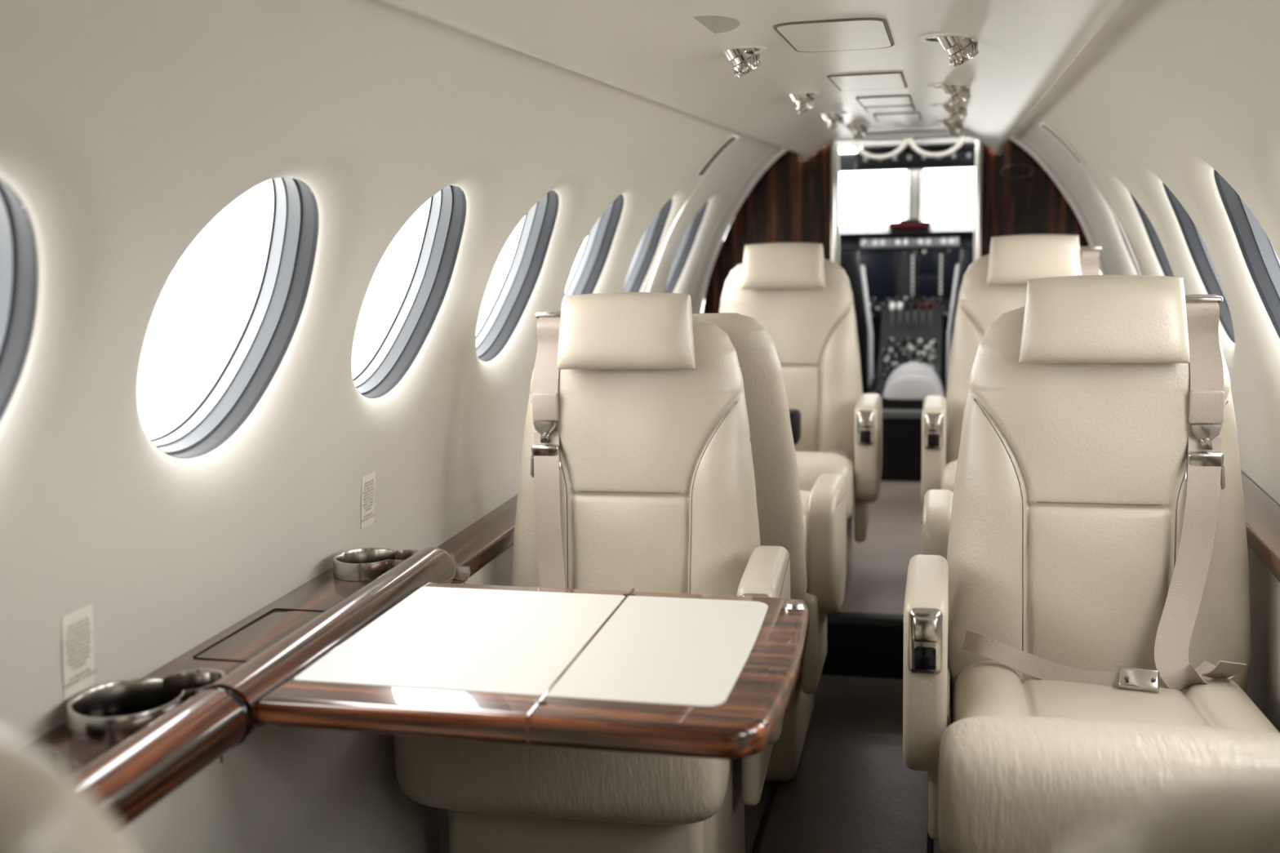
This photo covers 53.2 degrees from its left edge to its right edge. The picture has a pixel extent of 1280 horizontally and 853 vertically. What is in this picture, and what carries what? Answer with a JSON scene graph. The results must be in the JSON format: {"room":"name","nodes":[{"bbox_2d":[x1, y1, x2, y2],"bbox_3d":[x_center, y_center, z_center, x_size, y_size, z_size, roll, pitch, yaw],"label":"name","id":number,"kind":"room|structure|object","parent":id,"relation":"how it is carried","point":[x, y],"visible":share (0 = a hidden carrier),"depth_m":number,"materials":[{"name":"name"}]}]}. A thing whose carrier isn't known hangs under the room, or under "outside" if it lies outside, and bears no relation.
{"room":"aircraft cabin","nodes":[
{"label":"aircraft cabin","id":0,"kind":"room"},
{"bbox_2d":[0,0,782,852],"bbox_3d":[-0.271,0.138,1.992,0.372,1.400,5.750,1,10,13],"label":"wall","id":1,"kind":"structure","parent":0,"point":[127,127],"depth_m":1.51,"materials":[{"name":"grey plastic"}]},
{"bbox_2d":[0,179,36,418],"bbox_3d":[-0.642,-0.057,1.048,0.209,0.372,0.366,1,10,13],"label":"window","id":2,"kind":"structure","parent":1,"relation":"in","point":[18,259],"depth_m":1.20,"materials":[{"name":"black plastic"}]},
{"bbox_2d":[61,604,96,699],"bbox_3d":[-0.605,0.242,1.376,0.009,0.092,0.055,1,10,13],"label":"placard","id":3,"kind":"object","parent":1,"relation":"attached to","point":[77,627],"visible":1,"depth_m":1.37,"materials":[{"name":"beige"}]},
{"bbox_2d":[142,177,317,457],"bbox_3d":[-0.517,-0.145,1.566,0.209,0.372,0.366,1,10,13],"label":"window","id":4,"kind":"structure","parent":1,"relation":"in","point":[265,338],"depth_m":1.72,"materials":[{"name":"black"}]},
{"bbox_2d":[29,494,517,829],"bbox_3d":[-0.269,0.179,2.364,0.218,0.137,4.970,1,10,13],"label":"ledge","id":5,"kind":"object","parent":1,"relation":"attached to","point":[262,651],"visible":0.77,"depth_m":1.48,"materials":[{"name":"brown wood"}]},
{"bbox_2d":[65,668,226,763],"bbox_3d":[-0.533,0.331,1.386,0.120,0.094,0.168,3,10,27],"label":"cup holder","id":6,"kind":"object","parent":5,"relation":"in","point":[113,712],"visible":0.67,"depth_m":1.40,"materials":[{"name":"silver metal"}]},
{"bbox_2d":[333,547,419,581],"bbox_3d":[-0.388,0.240,1.918,0.141,0.094,0.096,1,10,13],"label":"cup holder","id":7,"kind":"object","parent":5,"relation":"attached to","point":[365,564],"visible":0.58,"depth_m":1.89,"materials":[{"name":"silver metal"}]},
{"bbox_2d":[257,582,808,759],"bbox_3d":[-0.088,0.280,1.529,0.555,0.057,0.458,1,10,13],"label":"table","id":8,"kind":"object","parent":5,"relation":"attached to","point":[704,676],"visible":1,"depth_m":1.42,"materials":[{"name":"brown laminate"}]},
{"bbox_2d":[123,725,439,852],"bbox_3d":[-0.560,0.713,0.994,0.045,0.602,2.115,1,10,13],"label":"panel","id":9,"kind":"object","parent":1,"relation":"attached to","point":[282,789],"visible":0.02,"depth_m":1.58,"materials":[{"name":"plastic"}]},
{"bbox_2d":[360,471,375,529],"bbox_3d":[-0.439,0.119,2.061,0.010,0.086,0.052,1,10,13],"label":"placard","id":10,"kind":"object","parent":1,"relation":"attached to","point":[368,482],"visible":1,"depth_m":2.06,"materials":[{"name":"beige paper"}]},
{"bbox_2d":[352,185,465,397],"bbox_3d":[-0.395,-0.230,2.069,0.209,0.372,0.366,1,10,13],"label":"window","id":11,"kind":"structure","parent":1,"relation":"in","point":[420,307],"depth_m":2.22,"materials":[{"name":"black"}]},
{"bbox_2d":[437,544,513,847],"bbox_3d":[-0.044,0.340,3.413,0.120,0.532,2.885,1,10,13],"label":"panel","id":12,"kind":"object","parent":1,"relation":"attached to","point":[499,571],"visible":0.02,"depth_m":2.37,"materials":[{"name":"grey plastic"}]},
{"bbox_2d":[475,190,558,361],"bbox_3d":[-0.273,-0.316,2.573,0.209,0.372,0.366,1,10,13],"label":"window","id":13,"kind":"structure","parent":1,"relation":"in","point":[516,291],"depth_m":2.73,"materials":[{"name":"black"}]},
{"bbox_2d":[560,194,623,311],"bbox_3d":[-0.146,-0.404,3.095,0.209,0.372,0.366,1,10,13],"label":"window","id":14,"kind":"structure","parent":1,"relation":"in","point":[586,275],"depth_m":3.26,"materials":[{"name":"black"}]},
{"bbox_2d":[622,197,672,292],"bbox_3d":[-0.014,-0.497,3.642,0.209,0.372,0.366,1,10,13],"label":"window","id":15,"kind":"structure","parent":1,"relation":"in","point":[644,255],"depth_m":3.81,"materials":[{"name":"black"}]},
{"bbox_2d":[665,200,708,293],"bbox_3d":[0.118,-0.590,4.188,0.209,0.372,0.366,1,10,13],"label":"window","id":16,"kind":"structure","parent":1,"relation":"in","point":[683,251],"depth_m":4.35,"materials":[{"name":"black plastic"}]},
{"bbox_2d":[647,133,743,292],"bbox_3d":[0.162,-0.167,3.780,0.375,1.405,0.006,1,10,13],"label":"rib","id":17,"kind":"object","parent":1,"relation":"attached to","point":[689,197],"visible":0.26,"depth_m":3.73,"materials":[{"name":"white plastic"}]},
{"bbox_2d":[693,133,738,177],"bbox_3d":[0.214,-0.755,3.574,0.110,0.113,0.109,1,10,13],"label":"air vent","id":18,"kind":"object","parent":1,"relation":"in","point":[715,151],"visible":1,"depth_m":3.57,"materials":[{"name":"grey plastic"}]},
{"bbox_2d":[690,146,777,299],"bbox_3d":[0.331,-0.286,4.481,0.377,1.406,0.008,1,10,13],"label":"rib","id":19,"kind":"object","parent":1,"relation":"attached to","point":[775,146],"visible":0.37,"depth_m":4.41,"materials":[{"name":"white plastic"}]},
{"bbox_2d":[696,148,787,313],"bbox_3d":[0.375,-0.316,4.652,0.386,1.408,0.024,1,10,13],"label":"rib","id":20,"kind":"object","parent":1,"relation":"attached to","point":[776,156],"visible":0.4,"depth_m":4.59,"materials":[{"name":"white plastic"}]},
{"bbox_2d":[381,0,1124,160],"bbox_3d":[0.246,-0.542,1.746,0.800,0.126,5.740,1,10,13],"label":"ceiling","id":21,"kind":"structure","parent":0,"point":[656,51],"depth_m":2.01,"materials":[{"name":"grey plastic"}]},
{"bbox_2d":[692,15,740,33],"bbox_3d":[0.091,-0.595,1.890,0.114,0.005,0.204,1,10,13],"label":"ceiling speaker","id":22,"kind":"object","parent":21,"relation":"in","point":[716,24],"depth_m":1.87},
{"bbox_2d":[722,44,766,77],"bbox_3d":[0.163,-0.635,2.189,0.110,0.075,0.132,1,10,13],"label":"ceiling air vent","id":23,"kind":"object","parent":21,"relation":"attached to","point":[744,60],"depth_m":2.17,"materials":[{"name":"silver metal"}]},
{"bbox_2d":[787,91,819,114],"bbox_3d":[0.372,-0.779,3.031,0.110,0.075,0.132,1,10,13],"label":"ceiling air vent","id":24,"kind":"object","parent":21,"relation":"attached to","point":[802,100],"depth_m":3.01,"materials":[{"name":"silver metal"}]},
{"bbox_2d":[773,17,893,52],"bbox_3d":[0.318,-0.630,2.063,0.169,0.004,0.354,1,10,13],"label":"gap","id":25,"kind":"object","parent":21,"relation":"attached to","point":[884,20],"visible":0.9,"depth_m":1.91,"materials":[{"name":"grey"}]},
{"bbox_2d":[777,20,891,51],"bbox_3d":[0.318,-0.631,2.063,0.159,0.006,0.344,1,10,13],"label":"ceiling panel","id":26,"kind":"object","parent":21,"relation":"attached to","point":[853,34],"visible":0.9,"depth_m":2.04,"materials":[{"name":"grey plastic"}]},
{"bbox_2d":[820,111,848,130],"bbox_3d":[0.540,-0.886,3.661,0.110,0.075,0.132,1,10,13],"label":"ceiling air vent","id":27,"kind":"object","parent":21,"relation":"attached to","point":[833,119],"depth_m":3.64,"materials":[{"name":"silver metal"}]},
{"bbox_2d":[839,123,871,139],"bbox_3d":[0.702,-0.975,4.180,0.110,0.075,0.132,1,10,13],"label":"ceiling air vent","id":28,"kind":"object","parent":21,"relation":"attached to","point":[859,130],"depth_m":4.16,"materials":[{"name":"silver metal"}]},
{"bbox_2d":[826,71,906,90],"bbox_3d":[0.502,-0.755,2.800,0.154,0.004,0.334,1,10,13],"label":"gap","id":29,"kind":"object","parent":21,"relation":"attached to","point":[886,73],"visible":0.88,"depth_m":2.65,"materials":[{"name":"grey"}]},
{"bbox_2d":[829,73,905,90],"bbox_3d":[0.502,-0.756,2.800,0.144,0.006,0.324,1,10,13],"label":"lid","id":30,"kind":"object","parent":21,"relation":"attached to","point":[890,80],"visible":0.84,"depth_m":2.79,"materials":[{"name":"grey plastic"}]},
{"bbox_2d":[857,96,911,106],"bbox_3d":[0.633,-0.842,3.301,0.124,0.006,0.254,1,10,13],"label":"lid","id":31,"kind":"object","parent":21,"relation":"attached to","point":[901,100],"visible":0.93,"depth_m":3.29,"materials":[{"name":"grey plastic"}]},
{"bbox_2d":[855,95,913,106],"bbox_3d":[0.633,-0.841,3.302,0.134,0.004,0.264,1,10,13],"label":"gap","id":32,"kind":"object","parent":21,"relation":"attached to","point":[856,98],"visible":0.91,"depth_m":3.18,"materials":[{"name":"grey"}]},
{"bbox_2d":[865,106,913,112],"bbox_3d":[0.694,-0.884,3.551,0.124,0.006,0.174,1,10,13],"label":"lid","id":33,"kind":"object","parent":21,"relation":"attached to","point":[896,108],"visible":0.73,"depth_m":3.55,"materials":[{"name":"grey plastic"}]},
{"bbox_2d":[863,104,915,112],"bbox_3d":[0.694,-0.883,3.551,0.134,0.004,0.184,1,10,13],"label":"gap","id":34,"kind":"object","parent":21,"relation":"attached to","point":[913,105],"visible":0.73,"depth_m":3.47,"materials":[{"name":"grey"}]},
{"bbox_2d":[875,113,919,121],"bbox_3d":[0.782,-0.939,3.874,0.124,0.006,0.294,1,10,13],"label":"lid","id":35,"kind":"object","parent":21,"relation":"attached to","point":[903,117],"visible":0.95,"depth_m":3.87,"materials":[{"name":"grey plastic"}]},
{"bbox_2d":[873,111,921,121],"bbox_3d":[0.782,-0.938,3.875,0.134,0.004,0.304,1,10,13],"label":"gap","id":36,"kind":"object","parent":21,"relation":"attached to","point":[918,113],"visible":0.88,"depth_m":3.73,"materials":[{"name":"grey"}]},
{"bbox_2d":[830,133,970,141],"bbox_3d":[0.934,-1.015,4.482,0.530,0.011,0.012,1,10,13],"label":"rail","id":37,"kind":"object","parent":21,"relation":"attached to","point":[927,135],"visible":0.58,"depth_m":4.48,"materials":[{"name":"white plastic"}]},
{"bbox_2d":[932,120,963,135],"bbox_3d":[0.987,-0.966,4.081,0.110,0.075,0.132,1,10,13],"label":"ceiling air vent","id":38,"kind":"object","parent":21,"relation":"attached to","point":[953,128],"depth_m":4.07,"materials":[{"name":"silver metal"}]},
{"bbox_2d":[918,33,978,66],"bbox_3d":[0.513,-0.631,2.105,0.110,0.075,0.132,1,10,13],"label":"ceiling air vent","id":39,"kind":"object","parent":21,"relation":"attached to","point":[960,49],"depth_m":2.09,"materials":[{"name":"silver metal"}]},
{"bbox_2d":[926,83,970,106],"bbox_3d":[0.708,-0.768,2.910,0.110,0.075,0.132,1,10,13],"label":"ceiling air vent","id":40,"kind":"object","parent":21,"relation":"attached to","point":[957,94],"depth_m":2.89,"materials":[{"name":"silver metal"}]},
{"bbox_2d":[930,103,967,122],"bbox_3d":[0.843,-0.862,3.466,0.110,0.075,0.132,1,10,13],"label":"ceiling air vent","id":41,"kind":"object","parent":21,"relation":"attached to","point":[956,113],"depth_m":3.45,"materials":[{"name":"silver metal"}]},
{"bbox_2d":[702,142,831,313],"bbox_3d":[0.466,-0.348,4.750,0.498,1.430,0.040,1,10,13],"label":"panel","id":42,"kind":"object","parent":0,"point":[790,202],"visible":0.3,"depth_m":4.64,"materials":[{"name":"brown wood"}]},
{"bbox_2d":[704,128,975,398],"bbox_3d":[1.147,-0.510,5.502,1.440,1.512,1.750,1,10,13],"label":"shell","id":43,"kind":"object","parent":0,"point":[876,325],"visible":0.02,"depth_m":5.69,"materials":[{"name":"grey plastic"}]},
{"bbox_2d":[839,248,874,394],"bbox_3d":[0.763,-0.307,5.351,0.430,0.880,0.543,1,10,13],"label":"seat","id":44,"kind":"object","parent":43,"relation":"on","point":[849,258],"visible":0.14,"depth_m":5.08,"materials":[{"name":"black plastic"}]},
{"bbox_2d":[839,218,973,320],"bbox_3d":[1.253,-0.730,5.934,1.240,0.462,0.400,1,10,13],"label":"panel","id":45,"kind":"object","parent":43,"relation":"attached to","point":[907,260],"visible":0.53,"depth_m":5.83,"materials":[{"name":"grey plastic"}]},
{"bbox_2d":[864,268,871,291],"bbox_3d":[0.908,-0.644,5.785,0.286,0.146,0.235,1,10,13],"label":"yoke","id":46,"kind":"object","parent":45,"relation":"attached to","point":[867,270],"visible":0.13,"depth_m":5.65,"materials":[{"name":"black plastic"}]},
{"bbox_2d":[888,218,931,228],"bbox_3d":[1.229,-0.924,5.823,0.190,0.042,0.120,1,10,13],"label":"hood","id":47,"kind":"object","parent":45,"relation":"attached to","point":[904,223],"depth_m":5.77,"materials":[{"name":"red"}]},
{"bbox_2d":[951,266,955,288],"bbox_3d":[1.520,-0.636,5.638,0.286,0.146,0.235,1,10,13],"label":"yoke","id":48,"kind":"object","parent":45,"relation":"attached to","point":[954,268],"visible":0.07,"depth_m":5.56,"materials":[{"name":"black plastic"}]},
{"bbox_2d":[839,152,975,224],"bbox_3d":[1.313,-1.085,6.165,1.300,0.475,0.226,1,10,13],"label":"windshield frame","id":49,"kind":"object","parent":43,"relation":"attached to","point":[915,176],"visible":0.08,"depth_m":6.16,"materials":[{"name":"grey paint"}]},
{"bbox_2d":[852,132,965,159],"bbox_3d":[0.974,-1.017,4.649,0.407,0.085,0.018,1,10,13],"label":"cable","id":50,"kind":"object","parent":43,"relation":"attached to","point":[957,146],"visible":0.82,"depth_m":4.64,"materials":[{"name":"grey plastic"}]},
{"bbox_2d":[854,142,975,170],"bbox_3d":[1.167,-1.135,5.359,0.500,0.115,0.432,1,10,13],"label":"panel","id":51,"kind":"object","parent":43,"relation":"attached to","point":[965,156],"visible":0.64,"depth_m":5.18,"materials":[{"name":"black plastic"}]},
{"bbox_2d":[906,154,911,159],"bbox_3d":[1.088,-1.088,5.167,0.016,0.020,0.012,1,10,13],"label":"switch","id":52,"kind":"object","parent":51,"relation":"attached to","point":[908,156],"depth_m":5.16,"materials":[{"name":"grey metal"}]},
{"bbox_2d":[966,152,970,157],"bbox_3d":[1.314,-1.085,5.113,0.016,0.020,0.012,1,10,13],"label":"switch","id":53,"kind":"object","parent":51,"relation":"attached to","point":[968,154],"depth_m":5.11,"materials":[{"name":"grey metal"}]},
{"bbox_2d":[946,245,973,389],"bbox_3d":[1.464,-0.298,5.183,0.430,0.880,0.543,1,10,13],"label":"seat","id":54,"kind":"object","parent":43,"relation":"on","point":[966,256],"visible":0.1,"depth_m":4.99,"materials":[{"name":"black plastic"}]},
{"bbox_2d":[744,674,942,852],"bbox_3d":[0.098,0.980,1.212,1.240,0.030,4.150,1,10,13],"label":"floor","id":55,"kind":"structure","parent":0,"point":[852,789],"depth_m":2.59,"materials":[{"name":"carpet"}]},
{"bbox_2d":[0,728,137,852],"bbox_3d":[-0.248,0.531,0.883,0.518,0.981,0.788,1,10,13],"label":"seat","id":56,"kind":"object","parent":55,"relation":"on","point":[44,809],"visible":1,"depth_m":0.45,"materials":[{"name":"leather"}]},
{"bbox_2d":[393,292,791,852],"bbox_3d":[-0.032,0.313,2.045,0.518,1.024,0.716,0,9,12],"label":"seat","id":57,"kind":"object","parent":55,"relation":"on","point":[637,471],"visible":0.61,"depth_m":2.20,"materials":[{"name":"leather"}]},
{"bbox_2d":[692,312,846,782],"bbox_3d":[0.181,0.218,2.755,0.518,0.972,0.716,1,10,13],"label":"seat","id":58,"kind":"object","parent":55,"relation":"on","point":[811,526],"visible":0.23,"depth_m":2.45,"materials":[{"name":"leather"}]},
{"bbox_2d":[802,514,805,552],"bbox_3d":[0.161,0.300,2.786,0.430,0.161,0.440,1,10,13],"label":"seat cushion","id":59,"kind":"object","parent":58,"relation":"on","point":[804,515],"depth_m":2.84,"materials":[{"name":"leather"}]},
{"bbox_2d":[751,780,933,852],"bbox_3d":[0.092,0.966,1.185,0.322,0.010,4.100,1,10,13],"label":"track","id":60,"kind":"object","parent":55,"relation":"on","point":[930,844],"visible":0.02,"depth_m":2.42,"materials":[{"name":"silver metal"}]},
{"bbox_2d":[921,488,953,724],"bbox_3d":[0.810,0.248,2.472,0.518,0.972,0.716,1,10,13],"label":"seat","id":61,"kind":"object","parent":55,"relation":"on","point":[937,505],"visible":0.02,"depth_m":2.33,"materials":[{"name":"leather"}]},
{"bbox_2d":[902,275,1279,852],"bbox_3d":[0.630,0.327,1.782,0.518,1.047,0.716,1,10,13],"label":"seat","id":62,"kind":"object","parent":55,"relation":"on","point":[1084,625],"visible":0.96,"depth_m":1.91,"materials":[{"name":"leather"}]},
{"bbox_2d":[951,660,1279,733],"bbox_3d":[0.655,0.428,1.781,0.430,0.161,0.440,1,10,13],"label":"seat cushion","id":63,"kind":"object","parent":62,"relation":"on","point":[1193,693],"depth_m":1.81,"materials":[{"name":"leather"}]},
{"bbox_2d":[1061,777,1279,852],"bbox_3d":[0.346,0.533,0.739,0.518,0.993,0.788,1,10,13],"label":"seat","id":64,"kind":"object","parent":55,"relation":"on","point":[1241,815],"visible":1,"depth_m":0.35,"materials":[{"name":"leather"}]},
{"bbox_2d":[837,480,923,614],"bbox_3d":[0.810,0.411,4.149,1.320,0.170,1.900,1,10,13],"label":"floor","id":65,"kind":"structure","parent":0,"point":[877,577],"depth_m":3.85,"materials":[{"name":"carpet"}]},
{"bbox_2d":[719,242,882,580],"bbox_3d":[0.392,-0.028,3.489,0.518,0.929,0.716,1,10,13],"label":"seat","id":66,"kind":"object","parent":65,"relation":"on","point":[804,300],"visible":0.57,"depth_m":3.65,"materials":[{"name":"leather"}]},
{"bbox_2d":[789,408,800,445],"bbox_3d":[0.352,0.001,3.502,0.170,0.090,0.100,1,10,13],"label":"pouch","id":67,"kind":"object","parent":66,"relation":"on","point":[795,415],"visible":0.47,"depth_m":3.44,"materials":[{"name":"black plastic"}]},
{"bbox_2d":[826,450,854,494],"bbox_3d":[0.367,0.131,3.510,0.430,0.161,0.440,1,10,13],"label":"seat cushion","id":68,"kind":"object","parent":66,"relation":"on","point":[850,455],"depth_m":3.57,"materials":[{"name":"leather"}]},
{"bbox_2d":[831,137,835,262],"bbox_3d":[0.705,-0.405,4.662,0.014,1.300,0.055,1,10,13],"label":"post","id":69,"kind":"object","parent":65,"relation":"on","point":[833,142],"visible":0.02,"depth_m":4.58,"materials":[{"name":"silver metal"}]},
{"bbox_2d":[835,137,839,265],"bbox_3d":[0.727,-0.413,4.707,0.012,1.300,0.060,1,10,13],"label":"post","id":70,"kind":"object","parent":65,"relation":"on","point":[837,142],"visible":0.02,"depth_m":4.62,"materials":[{"name":"grey paint"}]},
{"bbox_2d":[821,611,903,679],"bbox_3d":[0.586,0.558,3.222,1.280,0.170,0.070,1,10,13],"label":"step","id":71,"kind":"structure","parent":65,"relation":"on","point":[868,645],"depth_m":3.19,"materials":[{"name":"black plastic"}]},
{"bbox_2d":[871,301,942,481],"bbox_3d":[1.116,-0.188,5.306,0.270,0.622,1.145,1,10,13],"label":"pedestal","id":72,"kind":"object","parent":65,"relation":"on","point":[911,331],"visible":0.76,"depth_m":5.29,"materials":[{"name":"grey plastic"}]},
{"bbox_2d":[882,408,922,418],"bbox_3d":[1.012,-0.064,4.880,0.270,0.035,0.240,1,10,13],"label":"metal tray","id":73,"kind":"object","parent":72,"relation":"on","point":[886,413],"depth_m":4.77,"materials":[{"name":"grey metal"}]},
{"bbox_2d":[882,362,944,399],"bbox_3d":[1.040,-0.163,4.862,0.230,0.160,0.200,1,10,13],"label":"sheepskin","id":74,"kind":"object","parent":72,"relation":"on","point":[910,380],"visible":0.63,"depth_m":4.79,"materials":[{"name":"grey fur"}]},
{"bbox_2d":[973,139,978,261],"bbox_3d":[1.202,-0.407,4.593,0.012,1.300,0.060,1,10,13],"label":"door frame","id":75,"kind":"object","parent":65,"relation":"on","point":[976,141],"visible":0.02,"depth_m":4.50,"materials":[{"name":"white"}]},
{"bbox_2d":[976,138,982,258],"bbox_3d":[1.200,-0.399,4.543,0.014,1.300,0.055,1,10,13],"label":"post","id":76,"kind":"object","parent":65,"relation":"on","point":[980,142],"visible":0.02,"depth_m":4.45,"materials":[{"name":"silver metal"}]},
{"bbox_2d":[920,234,1102,506],"bbox_3d":[0.978,-0.008,3.246,0.518,0.939,0.716,1,10,13],"label":"seat","id":77,"kind":"object","parent":65,"relation":"on","point":[994,284],"visible":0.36,"depth_m":3.39,"materials":[{"name":"leather"}]},
{"bbox_2d":[981,138,1089,257],"bbox_3d":[1.430,-0.335,4.519,0.453,1.430,0.040,1,10,13],"label":"bulkhead partition","id":78,"kind":"object","parent":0,"point":[1033,204],"depth_m":4.44,"materials":[{"name":"brown wood"}]},
{"bbox_2d":[1000,164,1034,177],"bbox_3d":[1.306,-0.885,4.431,0.116,0.050,0.006,1,10,13],"label":"oval badge","id":79,"kind":"object","parent":78,"relation":"attached to","point":[1025,165],"visible":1,"depth_m":4.43,"materials":[{"name":"silver metal"}]},
{"bbox_2d":[1012,0,1279,506],"bbox_3d":[0.801,0.151,1.735,0.372,1.400,5.750,1,10,13],"label":"wall","id":80,"kind":"structure","parent":0,"point":[1173,93],"depth_m":2.18,"materials":[{"name":"grey plastic"}]},
{"bbox_2d":[1008,134,1106,275],"bbox_3d":[1.444,-0.302,4.396,0.386,1.408,0.024,1,10,13],"label":"rib","id":81,"kind":"object","parent":80,"relation":"attached to","point":[1015,140],"visible":0.27,"depth_m":4.31,"materials":[{"name":"white plastic"}]},
{"bbox_2d":[1039,120,1085,165],"bbox_3d":[1.109,-0.744,3.359,0.110,0.113,0.109,1,10,13],"label":"air vent","id":82,"kind":"object","parent":80,"relation":"in","point":[1059,138],"visible":1,"depth_m":3.31,"materials":[{"name":"grey plastic"}]},
{"bbox_2d":[1013,132,1111,275],"bbox_3d":[1.405,-0.273,4.223,0.377,1.406,0.008,1,10,13],"label":"rib","id":83,"kind":"object","parent":80,"relation":"attached to","point":[1014,132],"visible":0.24,"depth_m":4.14,"materials":[{"name":"white plastic"}]},
{"bbox_2d":[1026,115,1141,275],"bbox_3d":[1.235,-0.153,3.523,0.375,1.405,0.006,1,10,13],"label":"rib","id":84,"kind":"object","parent":80,"relation":"attached to","point":[1104,199],"visible":0.18,"depth_m":3.44,"materials":[{"name":"white plastic"}]},
{"bbox_2d":[1114,212,1142,275],"bbox_3d":[1.404,-0.527,3.596,0.209,0.372,0.366,1,10,13],"label":"window","id":85,"kind":"structure","parent":80,"relation":"in","point":[1123,238],"depth_m":3.77,"materials":[{"name":"black plastic"}]},
{"bbox_2d":[1129,192,1173,276],"bbox_3d":[1.276,-0.437,3.068,0.209,0.372,0.366,1,10,13],"label":"window","id":86,"kind":"structure","parent":80,"relation":"in","point":[1157,246],"depth_m":3.24,"materials":[{"name":"black plastic"}]},
{"bbox_2d":[1163,182,1235,342],"bbox_3d":[1.151,-0.349,2.551,0.209,0.372,0.366,1,10,13],"label":"window","id":87,"kind":"structure","parent":80,"relation":"in","point":[1201,256],"depth_m":2.71,"materials":[{"name":"black plastic"}]},
{"bbox_2d":[1214,169,1279,337],"bbox_3d":[1.027,-0.262,2.038,0.209,0.372,0.366,1,10,13],"label":"window","id":88,"kind":"structure","parent":80,"relation":"in","point":[1262,261],"depth_m":2.20,"materials":[{"name":"black plastic"}]},
{"bbox_2d":[1240,471,1279,582],"bbox_3d":[1.016,0.167,2.077,0.110,0.046,5.000,1,10,13],"label":"ledge","id":89,"kind":"object","parent":80,"relation":"attached to","point":[1262,513],"visible":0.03,"depth_m":2.06,"materials":[{"name":"brown wood"}]},
{"bbox_2d":[1245,546,1279,733],"bbox_3d":[1.015,0.494,2.080,0.085,0.602,5.000,1,10,13],"label":"panel","id":90,"kind":"object","parent":80,"relation":"attached to","point":[1263,689],"visible":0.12,"depth_m":1.99,"materials":[{"name":"plastic"}]},
{"label":"outside","id":91,"kind":"structure","parent":0,"visible":0},
{"bbox_2d":[137,270,704,439],"bbox_3d":[-0.106,2.415,0.436,120.000,0.001,120.000,1,10,13],"label":"tarmac","id":92,"kind":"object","parent":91,"point":[197,323],"depth_m":30.42,"materials":[{"name":"white"}]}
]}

